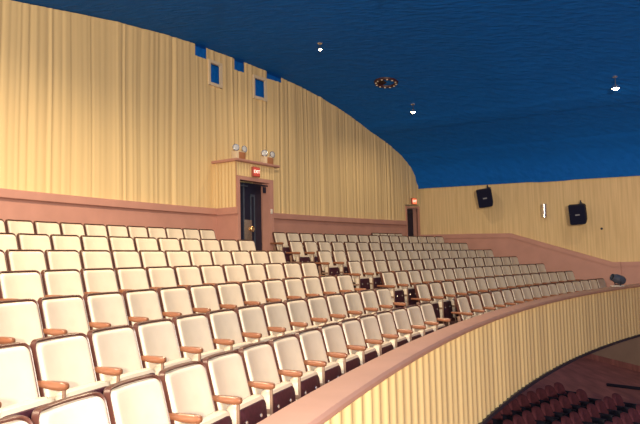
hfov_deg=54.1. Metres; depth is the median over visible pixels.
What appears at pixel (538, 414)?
chair
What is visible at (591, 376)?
floor
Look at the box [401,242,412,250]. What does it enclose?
chair
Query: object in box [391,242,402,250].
chair
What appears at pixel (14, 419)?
chair
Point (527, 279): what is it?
cushion
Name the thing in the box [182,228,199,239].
chair
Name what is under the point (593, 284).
cushion
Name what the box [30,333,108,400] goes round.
chair
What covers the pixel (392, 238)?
cushion
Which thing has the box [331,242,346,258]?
chair
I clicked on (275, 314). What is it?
cushion
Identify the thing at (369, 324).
cushion
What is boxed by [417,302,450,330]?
chair
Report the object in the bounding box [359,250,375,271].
chair
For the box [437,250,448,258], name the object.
chair
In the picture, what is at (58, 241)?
chair
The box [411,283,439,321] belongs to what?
chair
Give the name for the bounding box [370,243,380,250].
cushion
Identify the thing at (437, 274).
cushion
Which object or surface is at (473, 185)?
trim
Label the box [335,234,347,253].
chair
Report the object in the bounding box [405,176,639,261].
wall
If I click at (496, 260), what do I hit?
chair
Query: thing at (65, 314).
chair
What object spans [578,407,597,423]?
chair
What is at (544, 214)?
wall sconce
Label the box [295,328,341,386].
chair
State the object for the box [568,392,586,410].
chair
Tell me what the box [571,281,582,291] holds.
chair
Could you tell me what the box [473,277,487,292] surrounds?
chair
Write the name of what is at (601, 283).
cushion
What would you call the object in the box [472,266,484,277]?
chair
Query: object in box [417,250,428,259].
chair
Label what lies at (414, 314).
cushion
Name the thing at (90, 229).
chair
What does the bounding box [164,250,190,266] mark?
chair
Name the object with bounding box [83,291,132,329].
chair
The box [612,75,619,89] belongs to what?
ceiling spotlight
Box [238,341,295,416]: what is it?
chair
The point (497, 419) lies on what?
chair
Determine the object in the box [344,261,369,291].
chair
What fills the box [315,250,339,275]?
chair
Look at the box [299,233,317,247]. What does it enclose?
chair
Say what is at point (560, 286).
chair
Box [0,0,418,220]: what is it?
drape
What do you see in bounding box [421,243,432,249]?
chair
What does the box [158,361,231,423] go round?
chair
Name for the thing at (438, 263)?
cushion
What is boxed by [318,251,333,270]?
cushion
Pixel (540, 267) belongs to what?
chair
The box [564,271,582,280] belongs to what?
chair
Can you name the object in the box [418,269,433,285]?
chair
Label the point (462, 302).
cushion
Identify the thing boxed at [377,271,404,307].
chair
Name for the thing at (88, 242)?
chair
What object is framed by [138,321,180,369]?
cushion
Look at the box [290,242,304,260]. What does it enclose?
cushion
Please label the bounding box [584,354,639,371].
baseboard
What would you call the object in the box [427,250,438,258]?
chair
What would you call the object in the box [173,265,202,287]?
chair
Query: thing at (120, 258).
chair
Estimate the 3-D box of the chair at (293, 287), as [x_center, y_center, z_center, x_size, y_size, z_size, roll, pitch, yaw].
[-0.313,1.379,9.073,0.384,0.845,0.530,-4,-5,28]
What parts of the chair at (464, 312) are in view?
armrest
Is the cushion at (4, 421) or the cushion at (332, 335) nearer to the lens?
the cushion at (4, 421)
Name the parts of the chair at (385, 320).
armrest, seat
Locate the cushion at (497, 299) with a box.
[492,291,503,308]
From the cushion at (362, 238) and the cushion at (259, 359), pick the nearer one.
the cushion at (259, 359)
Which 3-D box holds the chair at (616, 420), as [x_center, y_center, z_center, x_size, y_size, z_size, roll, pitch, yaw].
[7.148,5.257,14.558,0.598,0.890,0.542,-5,-6,43]
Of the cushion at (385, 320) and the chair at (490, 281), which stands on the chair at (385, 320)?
the cushion at (385, 320)
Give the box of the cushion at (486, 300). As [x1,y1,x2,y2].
[481,293,493,311]
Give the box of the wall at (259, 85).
[195,46,404,197]
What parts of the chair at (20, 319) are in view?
armrest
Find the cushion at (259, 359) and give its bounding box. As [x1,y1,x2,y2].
[244,344,279,394]
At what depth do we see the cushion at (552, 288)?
14.78 m
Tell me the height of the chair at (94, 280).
0.845 m
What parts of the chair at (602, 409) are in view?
backrest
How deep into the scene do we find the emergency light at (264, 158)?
14.91 m
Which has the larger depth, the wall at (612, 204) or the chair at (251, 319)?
the wall at (612, 204)
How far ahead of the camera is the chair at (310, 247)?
13.88 m
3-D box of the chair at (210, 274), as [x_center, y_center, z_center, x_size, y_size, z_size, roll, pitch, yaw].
[-1.430,1.152,8.670,0.384,0.845,0.534,-4,-5,27]
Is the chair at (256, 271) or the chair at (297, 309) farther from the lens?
the chair at (256, 271)
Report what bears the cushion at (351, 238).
on the chair at (351, 238)
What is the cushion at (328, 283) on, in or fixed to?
on the chair at (328, 283)
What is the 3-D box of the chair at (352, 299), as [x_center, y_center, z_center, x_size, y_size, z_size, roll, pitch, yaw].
[0.539,1.568,8.958,0.384,0.845,0.537,-4,-5,29]
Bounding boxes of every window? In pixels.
[208,59,222,88]
[252,74,266,101]
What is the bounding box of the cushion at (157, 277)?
[148,268,176,286]
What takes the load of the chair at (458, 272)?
on the floor at (452, 321)
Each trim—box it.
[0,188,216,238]
[274,213,406,262]
[420,233,621,286]
[456,185,475,233]
[606,383,639,389]
[621,262,639,284]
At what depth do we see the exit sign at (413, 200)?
20.78 m
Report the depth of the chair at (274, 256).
11.65 m
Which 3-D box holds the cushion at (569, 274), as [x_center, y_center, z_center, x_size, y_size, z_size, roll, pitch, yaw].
[6.973,1.867,17.478,0.452,0.410,0.169,3,-6,-44]
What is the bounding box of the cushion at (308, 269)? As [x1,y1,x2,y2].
[302,263,318,276]
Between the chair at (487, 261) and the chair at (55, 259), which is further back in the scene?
the chair at (487, 261)
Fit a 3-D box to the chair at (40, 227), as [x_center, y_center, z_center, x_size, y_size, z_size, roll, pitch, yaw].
[-3.907,0.549,9.098,0.384,0.845,0.471,-3,-5,26]
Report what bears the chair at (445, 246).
on the floor at (452, 321)
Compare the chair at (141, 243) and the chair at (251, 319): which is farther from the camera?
the chair at (141, 243)
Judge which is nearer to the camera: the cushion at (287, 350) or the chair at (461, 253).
the cushion at (287, 350)
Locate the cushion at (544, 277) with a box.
[540,273,549,282]
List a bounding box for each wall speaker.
[476,185,492,207]
[568,200,586,224]
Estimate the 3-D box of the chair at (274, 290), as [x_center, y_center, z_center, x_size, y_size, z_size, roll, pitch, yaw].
[-0.564,1.349,8.599,0.384,0.845,0.530,-4,-5,27]
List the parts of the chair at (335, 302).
armrest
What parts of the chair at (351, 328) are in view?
armrest, seat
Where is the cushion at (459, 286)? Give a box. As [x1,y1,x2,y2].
[454,280,466,295]
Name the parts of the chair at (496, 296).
armrest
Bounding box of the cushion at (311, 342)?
[299,330,327,370]
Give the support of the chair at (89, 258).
on the floor at (452, 321)
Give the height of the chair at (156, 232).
0.845 m
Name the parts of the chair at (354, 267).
armrest, seat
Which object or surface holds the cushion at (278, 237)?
on the chair at (280, 240)
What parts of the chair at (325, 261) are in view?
armrest, leg, seat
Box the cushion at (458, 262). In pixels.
[455,259,464,266]
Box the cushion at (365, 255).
[361,251,373,263]
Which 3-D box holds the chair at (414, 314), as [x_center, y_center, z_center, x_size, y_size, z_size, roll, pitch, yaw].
[1.409,1.754,8.872,0.384,0.845,0.539,-4,-5,29]
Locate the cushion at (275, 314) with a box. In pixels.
[264,303,290,335]
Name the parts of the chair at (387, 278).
armrest, seat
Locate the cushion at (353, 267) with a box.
[348,262,362,282]
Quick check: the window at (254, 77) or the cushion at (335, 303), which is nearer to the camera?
the cushion at (335, 303)
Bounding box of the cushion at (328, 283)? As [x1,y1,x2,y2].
[321,276,338,292]
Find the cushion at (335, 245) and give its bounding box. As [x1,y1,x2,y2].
[332,242,345,254]
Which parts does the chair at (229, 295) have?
armrest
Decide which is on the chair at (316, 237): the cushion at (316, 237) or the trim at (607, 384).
the cushion at (316, 237)
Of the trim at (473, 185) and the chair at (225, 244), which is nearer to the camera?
the chair at (225, 244)
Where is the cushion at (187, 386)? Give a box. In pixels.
[165,364,214,423]
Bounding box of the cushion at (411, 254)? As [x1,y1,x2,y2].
[408,251,418,258]
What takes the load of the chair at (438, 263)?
on the floor at (452, 321)
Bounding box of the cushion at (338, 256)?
[333,251,346,269]
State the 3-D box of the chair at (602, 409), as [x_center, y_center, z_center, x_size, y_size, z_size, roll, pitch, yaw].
[7.502,5.380,16.275,0.542,0.890,0.598,3,-6,-44]
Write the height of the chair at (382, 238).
0.845 m
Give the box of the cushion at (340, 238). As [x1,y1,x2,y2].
[337,235,347,242]
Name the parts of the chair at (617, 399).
backrest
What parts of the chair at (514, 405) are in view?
backrest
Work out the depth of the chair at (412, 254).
16.10 m
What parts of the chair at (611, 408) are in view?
backrest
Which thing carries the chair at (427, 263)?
on the floor at (452, 321)
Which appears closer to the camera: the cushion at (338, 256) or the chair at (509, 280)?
the cushion at (338, 256)
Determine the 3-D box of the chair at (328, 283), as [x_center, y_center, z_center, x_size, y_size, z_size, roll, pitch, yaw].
[0.211,1.438,10.012,0.384,0.845,0.530,-4,-5,30]
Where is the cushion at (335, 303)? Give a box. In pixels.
[327,295,347,320]
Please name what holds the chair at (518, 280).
on the floor at (452, 321)
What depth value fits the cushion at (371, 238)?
17.59 m
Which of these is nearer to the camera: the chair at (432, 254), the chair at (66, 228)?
the chair at (66, 228)
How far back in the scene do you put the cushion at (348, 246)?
15.35 m
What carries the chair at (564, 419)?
on the floor at (591, 376)
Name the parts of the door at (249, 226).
push plate, moulding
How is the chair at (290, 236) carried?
on the floor at (452, 321)
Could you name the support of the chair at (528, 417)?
on the floor at (591, 376)
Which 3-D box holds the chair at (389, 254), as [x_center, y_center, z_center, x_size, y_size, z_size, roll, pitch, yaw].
[1.779,1.347,15.200,0.384,0.845,0.506,-5,-5,38]
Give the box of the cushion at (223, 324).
[210,311,242,349]
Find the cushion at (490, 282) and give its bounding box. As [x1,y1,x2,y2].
[486,278,496,288]
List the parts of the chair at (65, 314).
armrest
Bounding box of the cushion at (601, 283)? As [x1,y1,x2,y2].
[597,279,605,287]
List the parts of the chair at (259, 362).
armrest, leg, seat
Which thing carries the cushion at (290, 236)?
on the chair at (290, 236)
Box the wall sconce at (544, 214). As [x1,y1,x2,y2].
[541,204,547,217]
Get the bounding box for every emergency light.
[231,144,246,158]
[260,150,274,163]
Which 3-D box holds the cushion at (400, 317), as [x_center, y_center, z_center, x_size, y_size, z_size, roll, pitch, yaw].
[1.099,1.533,8.476,0.169,0.410,0.463,-4,-5,28]
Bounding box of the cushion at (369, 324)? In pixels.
[360,316,381,347]
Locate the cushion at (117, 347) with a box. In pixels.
[92,327,141,383]
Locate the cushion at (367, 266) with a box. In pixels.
[362,261,375,277]
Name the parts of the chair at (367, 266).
armrest, seat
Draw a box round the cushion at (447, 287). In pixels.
[442,282,455,298]
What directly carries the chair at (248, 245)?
on the floor at (452, 321)
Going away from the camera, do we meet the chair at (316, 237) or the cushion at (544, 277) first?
the chair at (316, 237)
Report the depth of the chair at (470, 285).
13.15 m
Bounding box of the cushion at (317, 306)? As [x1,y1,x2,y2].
[308,297,330,324]
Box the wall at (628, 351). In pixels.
[592,337,639,365]
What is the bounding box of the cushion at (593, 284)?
[589,280,597,288]
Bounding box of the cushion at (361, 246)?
[358,243,368,249]
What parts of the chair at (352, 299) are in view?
armrest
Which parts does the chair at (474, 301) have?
armrest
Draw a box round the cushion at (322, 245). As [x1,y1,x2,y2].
[319,242,331,254]
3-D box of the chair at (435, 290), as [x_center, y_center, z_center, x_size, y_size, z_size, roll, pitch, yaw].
[2.242,1.739,11.741,0.384,0.845,0.526,-4,-5,34]
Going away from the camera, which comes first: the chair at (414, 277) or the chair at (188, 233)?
the chair at (188, 233)
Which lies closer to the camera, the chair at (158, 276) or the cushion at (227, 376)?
the cushion at (227, 376)
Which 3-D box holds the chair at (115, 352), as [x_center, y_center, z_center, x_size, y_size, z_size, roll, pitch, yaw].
[-1.468,1.287,4.649,0.384,0.845,0.537,-3,-5,21]
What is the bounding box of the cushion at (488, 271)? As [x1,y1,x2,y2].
[483,267,493,275]
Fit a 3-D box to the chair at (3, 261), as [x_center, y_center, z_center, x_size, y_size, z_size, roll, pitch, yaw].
[-3.367,0.797,6.377,0.384,0.845,0.542,-3,-5,22]
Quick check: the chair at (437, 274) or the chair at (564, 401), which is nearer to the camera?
the chair at (437, 274)
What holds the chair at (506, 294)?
on the floor at (452, 321)
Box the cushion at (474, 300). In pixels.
[469,295,482,314]
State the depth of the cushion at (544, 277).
16.39 m
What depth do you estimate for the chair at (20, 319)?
4.87 m
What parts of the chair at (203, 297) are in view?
armrest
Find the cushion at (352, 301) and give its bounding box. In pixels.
[344,293,363,316]
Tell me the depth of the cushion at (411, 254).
16.11 m
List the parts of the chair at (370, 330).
armrest, seat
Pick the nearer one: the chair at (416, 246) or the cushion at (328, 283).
the cushion at (328, 283)
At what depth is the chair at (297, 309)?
7.56 m
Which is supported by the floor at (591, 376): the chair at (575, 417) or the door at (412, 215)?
the chair at (575, 417)
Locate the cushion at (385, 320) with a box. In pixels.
[377,312,396,341]
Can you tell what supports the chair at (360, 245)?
on the floor at (452, 321)
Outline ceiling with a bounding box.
[12,0,639,188]
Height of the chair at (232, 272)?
0.845 m
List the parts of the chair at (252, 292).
armrest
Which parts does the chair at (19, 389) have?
seat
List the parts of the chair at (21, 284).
armrest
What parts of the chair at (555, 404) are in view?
backrest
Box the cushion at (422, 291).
[416,284,431,302]
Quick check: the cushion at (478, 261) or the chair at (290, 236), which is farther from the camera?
the cushion at (478, 261)
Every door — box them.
[236,175,272,250]
[405,206,419,236]
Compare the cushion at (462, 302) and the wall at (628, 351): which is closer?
the cushion at (462, 302)
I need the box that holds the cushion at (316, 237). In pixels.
[313,234,323,246]
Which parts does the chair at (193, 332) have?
armrest, seat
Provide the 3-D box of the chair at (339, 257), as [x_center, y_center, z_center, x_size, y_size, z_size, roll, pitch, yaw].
[0.482,1.243,13.439,0.384,0.845,0.506,-4,-5,34]
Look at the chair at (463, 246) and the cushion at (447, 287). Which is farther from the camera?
the chair at (463, 246)
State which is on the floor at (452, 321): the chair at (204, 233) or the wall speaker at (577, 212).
the chair at (204, 233)
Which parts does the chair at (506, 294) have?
armrest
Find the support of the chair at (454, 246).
on the floor at (452, 321)
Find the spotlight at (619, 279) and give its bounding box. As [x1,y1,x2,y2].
[610,274,625,286]
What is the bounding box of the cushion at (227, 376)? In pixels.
[208,353,249,410]
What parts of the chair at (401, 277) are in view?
seat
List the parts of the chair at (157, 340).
armrest, seat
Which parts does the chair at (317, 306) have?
armrest, seat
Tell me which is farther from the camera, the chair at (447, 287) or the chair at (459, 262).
the chair at (459, 262)
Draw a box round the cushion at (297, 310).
[287,300,311,329]
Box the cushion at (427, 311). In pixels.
[420,303,436,327]
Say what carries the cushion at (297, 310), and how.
on the chair at (297, 309)
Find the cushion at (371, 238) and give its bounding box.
[369,236,379,244]
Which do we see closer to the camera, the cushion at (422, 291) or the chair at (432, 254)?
the cushion at (422, 291)
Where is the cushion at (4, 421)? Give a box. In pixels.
[3,420,27,423]
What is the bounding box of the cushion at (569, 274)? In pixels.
[565,271,575,280]
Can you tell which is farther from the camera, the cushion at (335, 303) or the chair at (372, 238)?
the chair at (372, 238)
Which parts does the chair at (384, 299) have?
armrest, armrest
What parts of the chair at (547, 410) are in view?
backrest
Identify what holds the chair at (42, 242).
on the floor at (452, 321)
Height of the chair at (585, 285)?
0.845 m
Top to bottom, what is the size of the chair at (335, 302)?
0.845 m
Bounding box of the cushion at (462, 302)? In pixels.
[457,297,470,320]
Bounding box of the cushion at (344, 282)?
[337,275,354,290]
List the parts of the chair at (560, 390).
backrest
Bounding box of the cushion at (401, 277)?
[396,272,409,288]
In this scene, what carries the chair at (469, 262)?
on the floor at (452, 321)
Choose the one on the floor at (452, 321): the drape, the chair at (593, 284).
the chair at (593, 284)
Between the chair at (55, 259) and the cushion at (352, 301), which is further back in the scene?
the cushion at (352, 301)
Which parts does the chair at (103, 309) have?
armrest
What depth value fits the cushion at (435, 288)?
11.79 m
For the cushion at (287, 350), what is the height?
0.410 m
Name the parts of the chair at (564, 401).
backrest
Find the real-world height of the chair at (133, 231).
0.845 m
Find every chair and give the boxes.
[0,219,6,232]
[0,232,18,251]
[0,249,7,270]
[0,270,44,300]
[0,299,44,345]
[0,342,52,418]
[0,415,32,423]
[5,219,34,234]
[5,249,47,272]
[16,233,51,251]
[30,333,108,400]
[31,392,110,423]
[33,221,60,235]
[37,295,89,336]
[41,269,83,296]
[44,250,81,270]
[50,234,81,251]
[59,222,84,236]
[79,250,113,268]
[80,235,109,250]
[80,268,118,293]
[83,223,107,237]
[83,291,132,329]
[87,325,154,384]
[103,374,170,423]
[106,225,128,236]
[108,236,134,250]
[110,250,141,268]
[114,267,149,292]
[122,289,162,325]
[127,226,147,237]
[133,237,158,251]
[133,318,191,375]
[139,250,166,267]
[145,266,176,290]
[146,227,166,238]
[157,237,180,250]
[157,286,192,319]
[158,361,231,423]
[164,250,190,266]
[165,227,183,239]
[172,313,223,361]
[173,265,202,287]
[179,238,200,251]
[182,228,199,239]
[187,284,219,313]
[188,250,212,266]
[198,229,215,238]
[199,239,220,251]
[199,265,225,284]
[202,350,266,423]
[205,309,251,350]
[210,250,232,265]
[214,282,243,308]
[219,239,238,251]
[222,264,246,283]
[230,250,251,264]
[234,305,276,342]
[237,240,255,251]
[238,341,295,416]
[239,280,266,305]
[243,263,266,280]
[249,250,269,263]
[260,301,298,335]
[261,279,286,302]
[263,263,284,279]
[267,250,285,263]
[268,334,319,399]
[270,232,292,261]
[282,262,302,278]
[282,278,305,299]
[283,298,318,330]
[286,232,305,261]
[286,241,309,262]
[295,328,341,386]
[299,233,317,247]
[299,262,323,276]
[301,276,322,296]
[303,241,318,271]
[304,296,337,325]
[311,233,324,249]
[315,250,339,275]
[317,241,333,274]
[318,275,338,295]
[318,323,360,374]
[323,234,335,249]
[324,293,354,321]
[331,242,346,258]
[331,250,348,273]
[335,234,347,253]
[335,274,365,293]
[338,318,377,364]
[341,291,366,317]
[344,242,360,259]
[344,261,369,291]
[345,250,359,261]
[346,234,358,250]
[356,242,372,256]
[357,235,368,246]
[357,314,393,356]
[358,289,379,313]
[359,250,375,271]
[360,260,382,288]
[368,235,380,248]
[368,242,380,252]
[371,250,386,264]
[373,260,387,275]
[373,287,406,310]
[374,311,407,348]
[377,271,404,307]
[378,235,389,242]
[380,242,391,250]
[383,250,396,259]
[386,260,399,271]
[388,235,398,243]
[389,307,421,341]
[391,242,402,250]
[393,271,417,305]
[395,250,410,263]
[398,236,408,242]
[398,259,411,270]
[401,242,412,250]
[403,305,433,335]
[406,250,418,260]
[406,270,421,286]
[407,236,417,243]
[410,259,422,269]
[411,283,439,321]
[412,243,422,250]
[417,236,426,242]
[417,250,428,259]
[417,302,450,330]
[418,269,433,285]
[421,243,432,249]
[421,259,434,268]
[425,236,435,242]
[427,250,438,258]
[427,282,452,323]
[430,268,444,282]
[431,243,441,249]
[432,258,444,268]
[434,236,443,242]
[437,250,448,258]
[440,243,450,249]
[440,281,458,325]
[441,268,454,280]
[443,258,455,267]
[447,250,458,257]
[449,243,459,249]
[451,296,477,321]
[452,267,465,279]
[452,279,467,322]
[453,258,464,267]
[456,250,467,257]
[458,243,468,249]
[462,267,474,278]
[463,257,474,266]
[463,278,477,293]
[466,250,476,257]
[466,294,487,314]
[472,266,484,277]
[473,257,484,265]
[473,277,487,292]
[475,250,484,256]
[478,292,497,311]
[481,266,493,276]
[482,257,493,265]
[483,249,493,256]
[483,277,497,291]
[489,290,505,308]
[491,257,501,265]
[491,265,502,275]
[491,411,503,423]
[493,276,506,289]
[499,289,515,306]
[500,257,510,264]
[500,265,511,275]
[500,405,512,421]
[503,275,515,288]
[503,419,513,423]
[508,399,522,417]
[509,256,518,264]
[509,265,520,274]
[510,287,524,304]
[512,274,524,287]
[513,414,524,423]
[517,394,531,412]
[518,264,529,273]
[519,286,533,301]
[521,274,532,285]
[522,410,535,423]
[526,264,537,272]
[527,391,540,407]
[528,285,541,299]
[530,273,541,284]
[532,406,551,423]
[535,263,546,272]
[536,388,549,404]
[537,284,550,297]
[538,272,549,283]
[541,402,560,422]
[545,385,558,400]
[546,283,558,296]
[547,272,558,282]
[550,399,569,418]
[554,282,566,294]
[554,382,575,397]
[556,271,566,281]
[559,395,578,414]
[561,416,572,423]
[563,281,574,292]
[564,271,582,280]
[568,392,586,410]
[570,411,582,423]
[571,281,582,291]
[576,389,600,407]
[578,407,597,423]
[579,280,590,290]
[587,279,598,288]
[587,403,612,423]
[595,278,606,287]
[595,400,620,420]
[604,396,622,416]
[612,393,636,412]
[612,416,623,423]
[620,412,632,423]
[628,408,639,423]
[636,404,639,414]
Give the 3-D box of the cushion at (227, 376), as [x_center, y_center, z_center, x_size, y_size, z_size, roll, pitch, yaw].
[-0.684,1.285,4.667,0.169,0.410,0.463,-3,-5,21]
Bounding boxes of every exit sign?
[251,166,259,177]
[411,198,416,204]
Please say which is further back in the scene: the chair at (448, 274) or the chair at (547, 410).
the chair at (547, 410)
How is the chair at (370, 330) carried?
on the floor at (452, 321)
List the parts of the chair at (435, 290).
armrest, leg, seat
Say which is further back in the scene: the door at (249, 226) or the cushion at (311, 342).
the door at (249, 226)
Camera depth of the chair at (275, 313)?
7.08 m
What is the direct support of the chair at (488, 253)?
on the floor at (452, 321)
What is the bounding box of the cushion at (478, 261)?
[475,258,483,265]
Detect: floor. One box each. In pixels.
[318,272,457,326]
[515,357,639,404]
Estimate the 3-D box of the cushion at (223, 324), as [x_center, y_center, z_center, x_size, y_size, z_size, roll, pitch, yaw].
[-0.929,1.191,6.161,0.169,0.410,0.461,-3,-5,23]
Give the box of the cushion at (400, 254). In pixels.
[397,251,407,258]
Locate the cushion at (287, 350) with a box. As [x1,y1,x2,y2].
[274,336,305,381]
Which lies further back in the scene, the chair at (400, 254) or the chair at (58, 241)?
the chair at (400, 254)
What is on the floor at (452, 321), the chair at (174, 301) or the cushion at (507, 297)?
the chair at (174, 301)
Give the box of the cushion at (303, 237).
[300,234,311,245]
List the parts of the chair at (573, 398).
backrest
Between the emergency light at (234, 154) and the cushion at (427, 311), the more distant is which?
the emergency light at (234, 154)
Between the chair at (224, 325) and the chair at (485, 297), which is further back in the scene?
the chair at (485, 297)
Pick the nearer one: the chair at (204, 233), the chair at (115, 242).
the chair at (115, 242)
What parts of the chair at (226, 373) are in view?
armrest, leg, seat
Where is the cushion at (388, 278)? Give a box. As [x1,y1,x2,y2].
[382,272,396,289]
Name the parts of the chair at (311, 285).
armrest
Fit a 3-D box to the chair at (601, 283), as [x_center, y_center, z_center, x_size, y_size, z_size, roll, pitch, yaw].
[7.685,2.220,16.931,0.575,0.845,0.384,3,-6,-44]
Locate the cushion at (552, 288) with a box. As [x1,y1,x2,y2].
[548,284,558,294]
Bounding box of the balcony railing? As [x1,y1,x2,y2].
[257,283,639,423]
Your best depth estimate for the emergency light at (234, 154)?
14.07 m
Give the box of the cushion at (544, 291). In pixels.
[539,285,549,295]
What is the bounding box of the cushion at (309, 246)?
[305,242,317,259]
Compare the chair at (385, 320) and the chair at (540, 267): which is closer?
the chair at (385, 320)
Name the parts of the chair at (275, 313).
armrest, seat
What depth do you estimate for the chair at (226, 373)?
4.60 m
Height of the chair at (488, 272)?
0.845 m
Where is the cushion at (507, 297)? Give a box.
[502,290,513,306]
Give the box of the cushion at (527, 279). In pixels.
[523,275,532,283]
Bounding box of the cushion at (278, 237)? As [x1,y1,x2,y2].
[274,233,287,250]
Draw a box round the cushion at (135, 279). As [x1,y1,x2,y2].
[118,269,148,289]
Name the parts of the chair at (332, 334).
armrest, leg, seat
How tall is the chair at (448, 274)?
0.845 m
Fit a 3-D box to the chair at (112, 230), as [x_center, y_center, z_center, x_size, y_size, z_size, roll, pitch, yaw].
[-3.285,0.628,10.329,0.384,0.845,0.471,-4,-5,28]
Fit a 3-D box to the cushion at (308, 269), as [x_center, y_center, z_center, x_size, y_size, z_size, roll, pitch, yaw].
[-0.174,1.109,11.096,0.169,0.410,0.459,-4,-5,31]
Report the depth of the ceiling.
15.13 m
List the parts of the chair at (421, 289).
armrest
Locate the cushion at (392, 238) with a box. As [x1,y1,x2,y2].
[390,236,398,241]
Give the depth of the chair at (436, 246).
18.54 m
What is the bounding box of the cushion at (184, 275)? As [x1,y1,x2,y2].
[176,267,201,284]
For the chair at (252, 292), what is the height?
0.845 m
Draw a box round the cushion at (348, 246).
[345,243,356,249]
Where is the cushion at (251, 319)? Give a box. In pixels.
[239,307,267,341]
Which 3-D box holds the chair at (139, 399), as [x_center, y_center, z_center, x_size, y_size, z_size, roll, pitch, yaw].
[-0.995,1.411,3.625,0.384,0.845,0.539,-3,-5,20]
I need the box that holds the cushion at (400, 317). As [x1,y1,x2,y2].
[393,309,410,336]
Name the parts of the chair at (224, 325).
armrest, seat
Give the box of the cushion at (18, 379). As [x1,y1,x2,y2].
[0,346,37,407]
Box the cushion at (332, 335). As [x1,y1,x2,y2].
[322,325,347,361]
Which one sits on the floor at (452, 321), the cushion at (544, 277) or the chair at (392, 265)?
the chair at (392, 265)
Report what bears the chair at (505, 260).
on the floor at (452, 321)
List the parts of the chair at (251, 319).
armrest, seat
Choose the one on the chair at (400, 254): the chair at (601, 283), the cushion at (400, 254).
the cushion at (400, 254)
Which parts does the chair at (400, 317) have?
armrest, seat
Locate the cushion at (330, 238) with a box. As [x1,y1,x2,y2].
[325,235,335,245]
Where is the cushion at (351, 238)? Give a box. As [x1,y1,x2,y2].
[348,235,358,245]
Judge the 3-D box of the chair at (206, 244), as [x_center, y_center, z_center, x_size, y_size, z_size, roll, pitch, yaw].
[-1.897,0.896,11.181,0.384,0.845,0.529,-4,-5,30]
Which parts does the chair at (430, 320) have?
armrest, seat, armrest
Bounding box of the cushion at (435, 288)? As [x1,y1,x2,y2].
[430,283,443,301]
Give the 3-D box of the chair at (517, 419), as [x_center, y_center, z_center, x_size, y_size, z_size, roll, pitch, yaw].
[4.935,5.338,14.937,0.598,0.890,0.542,-5,-6,41]
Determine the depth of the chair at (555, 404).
16.58 m
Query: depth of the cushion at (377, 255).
14.86 m
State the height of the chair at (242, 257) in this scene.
0.845 m
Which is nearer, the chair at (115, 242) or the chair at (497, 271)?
the chair at (115, 242)
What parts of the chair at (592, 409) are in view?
backrest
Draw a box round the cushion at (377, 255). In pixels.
[373,251,385,260]
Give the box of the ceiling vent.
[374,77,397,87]
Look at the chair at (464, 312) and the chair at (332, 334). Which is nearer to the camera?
the chair at (332, 334)
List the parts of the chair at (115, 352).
armrest, seat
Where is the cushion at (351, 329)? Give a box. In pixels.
[342,320,365,353]
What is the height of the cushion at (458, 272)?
0.410 m
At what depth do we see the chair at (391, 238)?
18.31 m
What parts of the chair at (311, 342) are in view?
armrest, leg, seat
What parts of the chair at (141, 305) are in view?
armrest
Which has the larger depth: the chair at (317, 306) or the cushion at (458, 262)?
the cushion at (458, 262)
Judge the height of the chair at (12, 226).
0.845 m
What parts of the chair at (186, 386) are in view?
armrest, seat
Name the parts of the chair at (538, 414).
backrest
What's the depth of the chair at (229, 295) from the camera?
7.69 m
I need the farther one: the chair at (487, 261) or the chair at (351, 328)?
the chair at (487, 261)
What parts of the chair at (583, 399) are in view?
backrest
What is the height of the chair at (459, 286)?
0.845 m
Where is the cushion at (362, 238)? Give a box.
[359,235,368,243]
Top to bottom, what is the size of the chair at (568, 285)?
0.845 m
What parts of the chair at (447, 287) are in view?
armrest, leg, seat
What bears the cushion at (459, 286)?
on the chair at (459, 286)
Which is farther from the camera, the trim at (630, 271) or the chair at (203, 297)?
the trim at (630, 271)
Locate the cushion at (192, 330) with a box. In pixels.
[177,315,213,358]
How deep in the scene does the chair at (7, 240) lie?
7.65 m
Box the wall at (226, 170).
[211,158,279,251]
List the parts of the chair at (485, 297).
armrest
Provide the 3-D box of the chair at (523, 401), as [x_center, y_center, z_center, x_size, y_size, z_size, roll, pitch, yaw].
[5.750,5.487,17.163,0.598,0.890,0.542,-6,-6,44]
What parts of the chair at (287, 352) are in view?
armrest, leg, seat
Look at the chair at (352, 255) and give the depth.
13.97 m
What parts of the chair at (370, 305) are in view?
armrest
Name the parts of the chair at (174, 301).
armrest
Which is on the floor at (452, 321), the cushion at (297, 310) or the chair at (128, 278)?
the chair at (128, 278)
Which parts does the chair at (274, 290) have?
armrest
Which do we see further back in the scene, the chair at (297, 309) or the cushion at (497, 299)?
the cushion at (497, 299)
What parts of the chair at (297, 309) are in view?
armrest, seat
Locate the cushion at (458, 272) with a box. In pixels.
[454,268,464,278]
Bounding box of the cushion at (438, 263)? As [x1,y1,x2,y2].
[434,259,444,267]
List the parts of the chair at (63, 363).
armrest, seat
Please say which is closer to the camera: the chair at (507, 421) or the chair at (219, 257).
the chair at (219, 257)
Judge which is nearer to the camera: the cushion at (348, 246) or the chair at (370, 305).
the chair at (370, 305)
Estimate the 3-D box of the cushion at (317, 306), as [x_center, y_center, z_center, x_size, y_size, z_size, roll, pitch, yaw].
[-0.021,1.315,8.073,0.169,0.410,0.461,-4,-5,27]
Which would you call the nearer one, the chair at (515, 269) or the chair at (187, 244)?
the chair at (187, 244)
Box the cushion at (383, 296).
[376,289,393,310]
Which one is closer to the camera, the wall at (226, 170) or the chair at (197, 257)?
the chair at (197, 257)
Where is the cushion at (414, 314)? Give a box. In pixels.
[407,306,424,331]
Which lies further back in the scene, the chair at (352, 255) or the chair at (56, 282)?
the chair at (352, 255)
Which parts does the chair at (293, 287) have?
armrest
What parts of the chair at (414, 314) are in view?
armrest, seat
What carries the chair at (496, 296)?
on the floor at (452, 321)
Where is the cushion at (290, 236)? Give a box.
[287,233,299,240]
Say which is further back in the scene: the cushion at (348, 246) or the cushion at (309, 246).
the cushion at (348, 246)
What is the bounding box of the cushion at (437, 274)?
[432,269,444,280]
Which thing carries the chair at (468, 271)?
on the floor at (452, 321)

